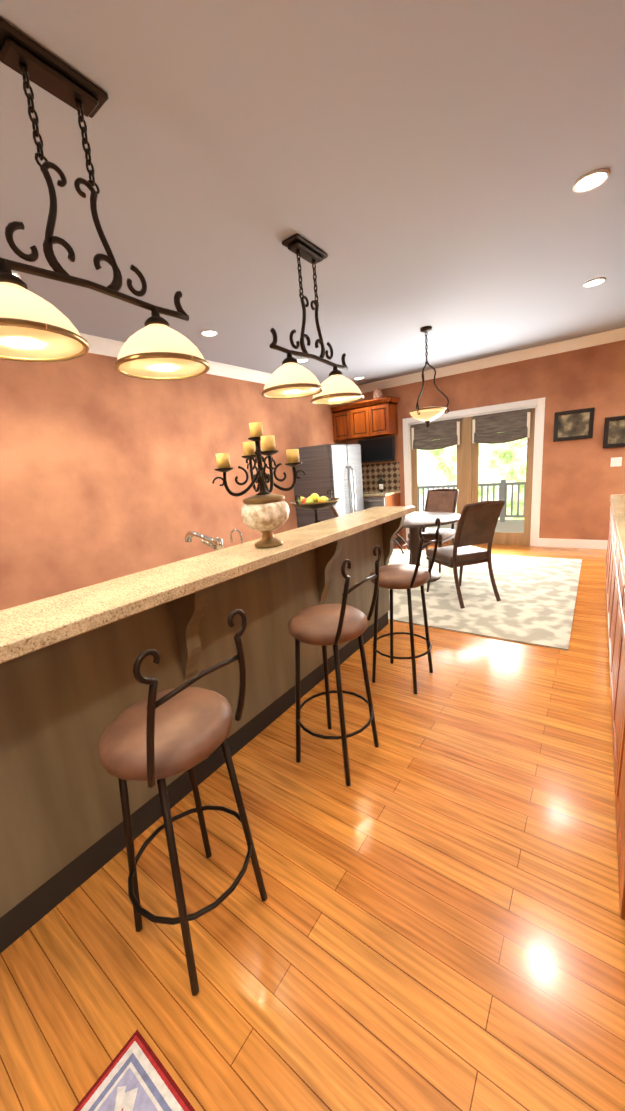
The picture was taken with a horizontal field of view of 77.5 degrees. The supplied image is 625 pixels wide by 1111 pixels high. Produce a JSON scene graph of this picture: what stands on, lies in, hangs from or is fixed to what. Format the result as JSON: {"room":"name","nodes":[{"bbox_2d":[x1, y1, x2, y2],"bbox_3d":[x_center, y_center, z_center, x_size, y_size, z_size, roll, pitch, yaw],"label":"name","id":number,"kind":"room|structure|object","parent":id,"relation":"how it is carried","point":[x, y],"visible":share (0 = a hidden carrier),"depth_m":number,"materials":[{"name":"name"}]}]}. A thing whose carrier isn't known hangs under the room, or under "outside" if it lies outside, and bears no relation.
{"room":"kitchen","nodes":[
{"label":"kitchen","id":0,"kind":"room"},
{"bbox_2d":[0,353,343,610],"bbox_3d":[-2.409,-0.577,3.669,0.150,2.850,10.350,4,16,36],"label":"wall","id":1,"kind":"structure","parent":0,"point":[107,471],"depth_m":4.05,"materials":[{"name":"paint"}]},
{"bbox_2d":[79,333,270,383],"bbox_3d":[-2.415,-1.894,3.296,0.112,0.125,10.350,4,16,36],"label":"crown molding","id":2,"kind":"structure","parent":1,"relation":"attached to","point":[104,346],"depth_m":4.88,"materials":[{"name":"white"}]},
{"bbox_2d":[0,541,624,1110],"bbox_3d":[-0.310,1.007,2.573,5.025,0.100,10.650,4,16,36],"label":"floor","id":3,"kind":"structure","parent":0,"point":[434,921],"depth_m":1.29,"materials":[{"name":"brown wood"}]},
{"bbox_2d":[73,1030,194,1110],"bbox_3d":[-0.122,1.445,0.289,1.500,0.012,0.870,4,16,36],"label":"rug","id":4,"kind":"object","parent":3,"relation":"on","point":[135,1075],"visible":1,"depth_m":0.96,"materials":[{"name":"fabric"}]},
{"bbox_2d":[98,609,266,995],"bbox_3d":[-0.412,0.700,1.215,0.416,1.092,0.395,4,16,36],"label":"bar stool","id":5,"kind":"object","parent":3,"relation":"on","point":[154,735],"visible":1,"depth_m":1.11,"materials":[{"name":"brown leather"}]},
{"bbox_2d":[0,513,407,953],"bbox_3d":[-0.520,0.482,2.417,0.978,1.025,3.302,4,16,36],"label":"half wall","id":6,"kind":"structure","parent":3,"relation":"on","point":[72,688],"depth_m":1.55,"materials":[{"name":"paint"}]},
{"bbox_2d":[0,506,414,665],"bbox_3d":[-0.263,-0.029,2.130,0.390,0.051,3.425,4,16,36],"label":"island countertop","id":7,"kind":"structure","parent":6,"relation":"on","point":[28,628],"depth_m":1.51,"materials":[{"name":"beige stone"}]},
{"bbox_2d":[185,529,242,550],"bbox_3d":[-0.663,-0.005,2.166,0.314,0.232,0.531,4,16,36],"label":"faucet","id":8,"kind":"object","parent":7,"relation":"on","point":[216,544],"visible":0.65,"depth_m":2.18,"materials":[{"name":"silver metal"}]},
{"bbox_2d":[212,422,305,547],"bbox_3d":[-0.263,-0.364,2.050,0.389,0.636,0.460,4,16,36],"label":"candelabra","id":9,"kind":"object","parent":7,"relation":"on","point":[265,511],"visible":1,"depth_m":2.00,"materials":[{"name":"beige stone"}]},
{"bbox_2d":[290,489,339,523],"bbox_3d":[0.028,-0.354,3.216,0.417,0.340,0.511,4,16,36],"label":"fruit stand","id":10,"kind":"object","parent":7,"relation":"on","point":[316,506],"visible":0.73,"depth_m":3.07,"materials":[{"name":"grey metal"}]},
{"bbox_2d":[298,493,327,502],"bbox_3d":[0.019,-0.460,3.198,0.288,0.103,0.228,4,16,36],"label":"pile","id":11,"kind":"object","parent":10,"relation":"in","point":[314,498],"visible":0.75,"depth_m":3.15,"materials":[{"name":"yellow food"}]},
{"bbox_2d":[292,444,363,527],"bbox_3d":[0.332,-0.929,6.571,0.868,1.780,0.930,4,16,36],"label":"fridge","id":12,"kind":"object","parent":3,"relation":"on","point":[336,469],"visible":0.6,"depth_m":6.17,"materials":[{"name":"silver metal"}]},
{"bbox_2d":[288,545,381,785],"bbox_3d":[0.097,0.502,1.905,0.416,1.092,0.395,4,16,36],"label":"bar stool","id":13,"kind":"object","parent":3,"relation":"on","point":[325,625],"visible":1,"depth_m":1.81,"materials":[{"name":"brown leather"}]},
{"bbox_2d":[363,490,401,544],"bbox_3d":[0.993,-0.692,7.282,1.144,0.940,0.684,4,16,36],"label":"base cabinet","id":14,"kind":"object","parent":3,"relation":"on","point":[371,499],"visible":0.1,"depth_m":6.83,"materials":[{"name":"brown wood"}]},
{"bbox_2d":[379,474,383,491],"bbox_3d":[1.240,-1.306,7.041,0.076,0.316,0.077,4,16,36],"label":"wine bottle","id":15,"kind":"object","parent":14,"relation":"on","point":[381,485],"visible":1,"depth_m":7.02,"materials":[{"name":"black glass"}]},
{"bbox_2d":[370,518,439,693],"bbox_3d":[0.589,0.311,2.571,0.416,1.092,0.395,4,16,36],"label":"bar stool","id":16,"kind":"object","parent":3,"relation":"on","point":[408,577],"visible":0.98,"depth_m":2.48,"materials":[{"name":"brown leather"}]},
{"bbox_2d":[388,549,581,650],"bbox_3d":[1.432,0.280,4.906,3.150,0.012,2.850,4,16,36],"label":"rug","id":17,"kind":"object","parent":3,"relation":"on","point":[535,605],"visible":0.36,"depth_m":3.96,"materials":[{"name":"white fabric"}]},
{"bbox_2d":[394,528,408,553],"bbox_3d":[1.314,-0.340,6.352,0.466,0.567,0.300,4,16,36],"label":"chair","id":18,"kind":"object","parent":17,"relation":"on","point":[400,537],"visible":0.27,"depth_m":6.37,"materials":[{"name":"brown metal"}]},
{"bbox_2d":[401,512,459,581],"bbox_3d":[1.284,-0.097,4.875,1.140,0.758,1.140,4,16,36],"label":"table","id":19,"kind":"object","parent":17,"relation":"on","point":[414,522],"visible":0.5,"depth_m":4.77,"materials":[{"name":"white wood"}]},
{"bbox_2d":[408,488,458,572],"bbox_3d":[1.647,-0.364,5.271,0.480,1.026,0.688,6,17,40],"label":"chair","id":20,"kind":"object","parent":17,"relation":"on","point":[442,500],"visible":0.71,"depth_m":5.28,"materials":[{"name":"brown leather"}]},
{"bbox_2d":[426,500,504,608],"bbox_3d":[1.532,-0.062,3.966,0.480,1.026,0.688,-8,13,-15],"label":"chair","id":21,"kind":"object","parent":17,"relation":"on","point":[477,523],"visible":0.98,"depth_m":3.76,"materials":[{"name":"leather"}]},
{"bbox_2d":[605,510,612,581],"bbox_3d":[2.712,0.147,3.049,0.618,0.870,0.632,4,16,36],"label":"base cabinet","id":22,"kind":"object","parent":3,"relation":"on","point":[611,511],"depth_m":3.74,"materials":[{"name":"brown wood"}]},
{"bbox_2d":[606,534,612,613],"bbox_3d":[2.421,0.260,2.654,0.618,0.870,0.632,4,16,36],"label":"base cabinet","id":23,"kind":"object","parent":3,"relation":"on","point":[610,535],"depth_m":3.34,"materials":[{"name":"brown wood"}]},
{"bbox_2d":[606,506,612,557],"bbox_3d":[3.004,0.034,3.444,0.618,0.870,0.632,4,16,36],"label":"base cabinet","id":24,"kind":"object","parent":3,"relation":"on","point":[611,507],"depth_m":4.02,"materials":[{"name":"brown wood"}]},
{"bbox_2d":[607,530,616,640],"bbox_3d":[2.129,0.373,2.259,0.618,0.870,0.632,4,16,36],"label":"base cabinet","id":25,"kind":"object","parent":3,"relation":"on","point":[614,531],"depth_m":2.86,"materials":[{"name":"brown wood"}]},
{"bbox_2d":[609,554,620,669],"bbox_3d":[1.837,0.486,1.864,0.618,0.870,0.632,4,16,36],"label":"base cabinet","id":26,"kind":"object","parent":3,"relation":"on","point":[615,574],"depth_m":2.41,"materials":[{"name":"brown wood"}]},
{"bbox_2d":[610,578,624,734],"bbox_3d":[1.545,0.599,1.469,0.618,0.870,0.632,4,16,36],"label":"base cabinet","id":27,"kind":"object","parent":3,"relation":"on","point":[619,629],"depth_m":1.93,"materials":[{"name":"brown wood"}]},
{"bbox_2d":[613,634,624,920],"bbox_3d":[1.272,0.705,1.099,0.618,0.870,0.567,4,16,36],"label":"base cabinet","id":28,"kind":"object","parent":3,"relation":"on","point":[619,718],"depth_m":1.42,"materials":[{"name":"brown wood"}]},
{"bbox_2d":[610,494,624,577],"bbox_3d":[2.242,-0.142,2.368,0.624,0.066,4.060,4,16,36],"label":"countertop","id":29,"kind":"structure","parent":28,"relation":"on","point":[617,501],"depth_m":2.70,"materials":[{"name":"beige stone"}]},
{"bbox_2d":[0,0,624,385],"bbox_3d":[-0.522,-1.860,1.909,5.100,0.100,10.650,4,16,36],"label":"ceiling","id":30,"kind":"structure","parent":0,"point":[410,168],"depth_m":1.87,"materials":[{"name":"grey paint"}]},
{"bbox_2d":[0,18,209,379],"bbox_3d":[-0.852,-1.202,1.416,0.399,0.908,0.939,4,16,36],"label":"pendant light","id":31,"kind":"object","parent":30,"relation":"hanging from","point":[34,327],"visible":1,"depth_m":1.35,"materials":[{"name":"brown"}]},
{"bbox_2d":[201,330,217,336],"bbox_3d":[-1.020,-2.195,3.845,0.164,0.016,0.164,4,16,36],"label":"recessed light","id":32,"kind":"object","parent":30,"relation":"in","point":[208,333],"visible":1,"depth_m":3.84,"materials":[{"name":"white"}]},
{"bbox_2d":[297,358,307,362],"bbox_3d":[-0.136,-2.550,5.093,0.164,0.016,0.164,4,16,36],"label":"recessed light","id":33,"kind":"object","parent":30,"relation":"in","point":[302,360],"visible":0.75,"depth_m":5.09,"materials":[{"name":"white"}]},
{"bbox_2d":[261,234,363,404],"bbox_3d":[-0.008,-1.541,2.609,0.399,0.908,0.939,4,16,36],"label":"pendant light","id":34,"kind":"object","parent":30,"relation":"hanging from","point":[290,378],"visible":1,"depth_m":2.53,"materials":[{"name":"brown"}]},
{"bbox_2d":[409,326,448,427],"bbox_3d":[1.278,-1.970,4.353,0.424,1.045,0.441,4,16,36],"label":"light","id":35,"kind":"object","parent":30,"relation":"hanging from","point":[427,415],"visible":1,"depth_m":4.31,"materials":[{"name":"brown"}]},
{"bbox_2d":[572,169,609,192],"bbox_3d":[1.500,-2.018,2.100,0.164,0.016,0.164,4,16,36],"label":"recessed light","id":36,"kind":"object","parent":30,"relation":"in","point":[589,181],"visible":1,"depth_m":2.09,"materials":[{"name":"white"}]},
{"bbox_2d":[583,277,605,286],"bbox_3d":[2.472,-2.395,3.417,0.164,0.016,0.164,4,16,36],"label":"recessed light","id":37,"kind":"object","parent":30,"relation":"in","point":[594,282],"visible":0.98,"depth_m":3.41,"materials":[{"name":"white"}]},
{"bbox_2d":[330,505,339,517],"bbox_3d":[0.577,-0.187,4.887,0.688,1.026,0.480,-4,13,4],"label":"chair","id":38,"kind":"object","parent":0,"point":[334,510],"visible":0.15,"depth_m":4.61,"materials":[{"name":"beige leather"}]},
{"bbox_2d":[341,340,624,540],"bbox_3d":[2.577,-1.608,6.390,4.950,2.850,0.150,4,16,36],"label":"wall","id":39,"kind":"structure","parent":0,"point":[582,480],"depth_m":5.58,"materials":[{"name":"paint"}]},
{"bbox_2d":[330,396,399,440],"bbox_3d":[0.947,-2.429,6.999,1.184,0.590,0.400,4,16,36],"label":"upper cabinet","id":40,"kind":"object","parent":39,"relation":"attached to","point":[377,417],"visible":1,"depth_m":6.83,"materials":[{"name":"brown wood"}]},
{"bbox_2d":[373,387,382,398],"bbox_3d":[1.135,-2.820,6.787,0.170,0.230,0.167,4,16,36],"label":"cookie jar","id":41,"kind":"object","parent":40,"relation":"on","point":[377,392],"visible":0.85,"depth_m":6.73,"materials":[{"name":"ceramic"}]},
{"bbox_2d":[358,436,394,462],"bbox_3d":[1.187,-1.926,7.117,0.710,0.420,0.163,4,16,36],"label":"microwave","id":42,"kind":"object","parent":39,"relation":"attached to","point":[380,449],"depth_m":7.03,"materials":[{"name":"black plastic"}]},
{"bbox_2d":[362,462,399,491],"bbox_3d":[1.123,-1.474,7.398,1.124,0.510,0.012,4,16,36],"label":"backsplash","id":43,"kind":"structure","parent":39,"relation":"attached to","point":[389,472],"depth_m":7.26,"materials":[{"name":"tile"}]},
{"bbox_2d":[402,397,544,546],"bbox_3d":[2.578,-1.279,6.469,2.150,2.175,0.172,4,16,36],"label":"patio doors","id":44,"kind":"structure","parent":39,"relation":"in","point":[468,467],"depth_m":6.24,"materials":[{"name":"white"}]},
{"bbox_2d":[411,418,459,449],"bbox_3d":[2.041,-1.999,6.503,0.800,0.451,0.070,4,16,36],"label":"blind","id":45,"kind":"object","parent":44,"relation":"attached to","point":[446,433],"visible":1,"depth_m":6.48,"materials":[{"name":"fabric"}]},
{"bbox_2d":[472,408,530,443],"bbox_3d":[2.852,-1.937,5.922,0.800,0.451,0.070,4,16,36],"label":"blind","id":46,"kind":"object","parent":44,"relation":"attached to","point":[514,425],"visible":1,"depth_m":5.91,"materials":[{"name":"fabric"}]},
{"bbox_2d":[358,327,624,392],"bbox_3d":[2.450,-2.899,5.947,4.560,0.125,0.112,4,16,36],"label":"crown molding","id":47,"kind":"structure","parent":39,"relation":"attached to","point":[614,335],"depth_m":5.67,"materials":[{"name":"white"}]},
{"bbox_2d":[553,408,594,441],"bbox_3d":[3.636,-1.817,5.428,0.460,0.400,0.030,4,16,36],"label":"picture","id":48,"kind":"object","parent":39,"relation":"attached to","point":[574,424],"visible":0.98,"depth_m":5.42,"materials":[{"name":"black wood"}]},
{"bbox_2d":[603,415,624,448],"bbox_3d":[4.110,-1.636,5.130,0.440,0.400,0.030,4,16,36],"label":"picture","id":49,"kind":"object","parent":39,"relation":"attached to","point":[614,432],"visible":0.94,"depth_m":5.19,"materials":[{"name":"black wood"}]},
{"bbox_2d":[610,457,621,466],"bbox_3d":[4.102,-1.263,5.261,0.120,0.120,0.008,4,16,36],"label":"switch plate","id":50,"kind":"object","parent":39,"relation":"attached to","point":[616,461],"visible":1,"depth_m":5.25,"materials":[{"name":"white plastic"}]},
{"label":"outside","id":51,"kind":"structure","parent":0,"visible":0},
{"bbox_2d":[418,479,525,531],"bbox_3d":[3.688,-0.900,7.973,8.500,1.100,3.300,4,16,36],"label":"deck","id":52,"kind":"object","parent":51,"point":[515,523],"depth_m":8.97,"materials":[{"name":"beige wood"}]},
{"bbox_2d":[417,432,526,519],"bbox_3d":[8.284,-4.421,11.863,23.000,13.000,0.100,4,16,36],"label":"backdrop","id":53,"kind":"structure","parent":51,"point":[504,456],"depth_m":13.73,"materials":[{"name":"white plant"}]},
{"bbox_3d":[1.607,-0.273,0.791,0.150,2.850,10.650,4,16,36],"label":"wall","id":54,"kind":"structure","parent":0,"visible":0},
{"bbox_2d":[538,538,607,548],"bbox_3d":[4.060,-0.159,5.603,1.410,0.130,0.016,4,16,36],"label":"baseboard","id":55,"kind":"structure","parent":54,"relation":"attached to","point":[576,543],"depth_m":5.73,"materials":[{"name":"white wood"}]}
]}

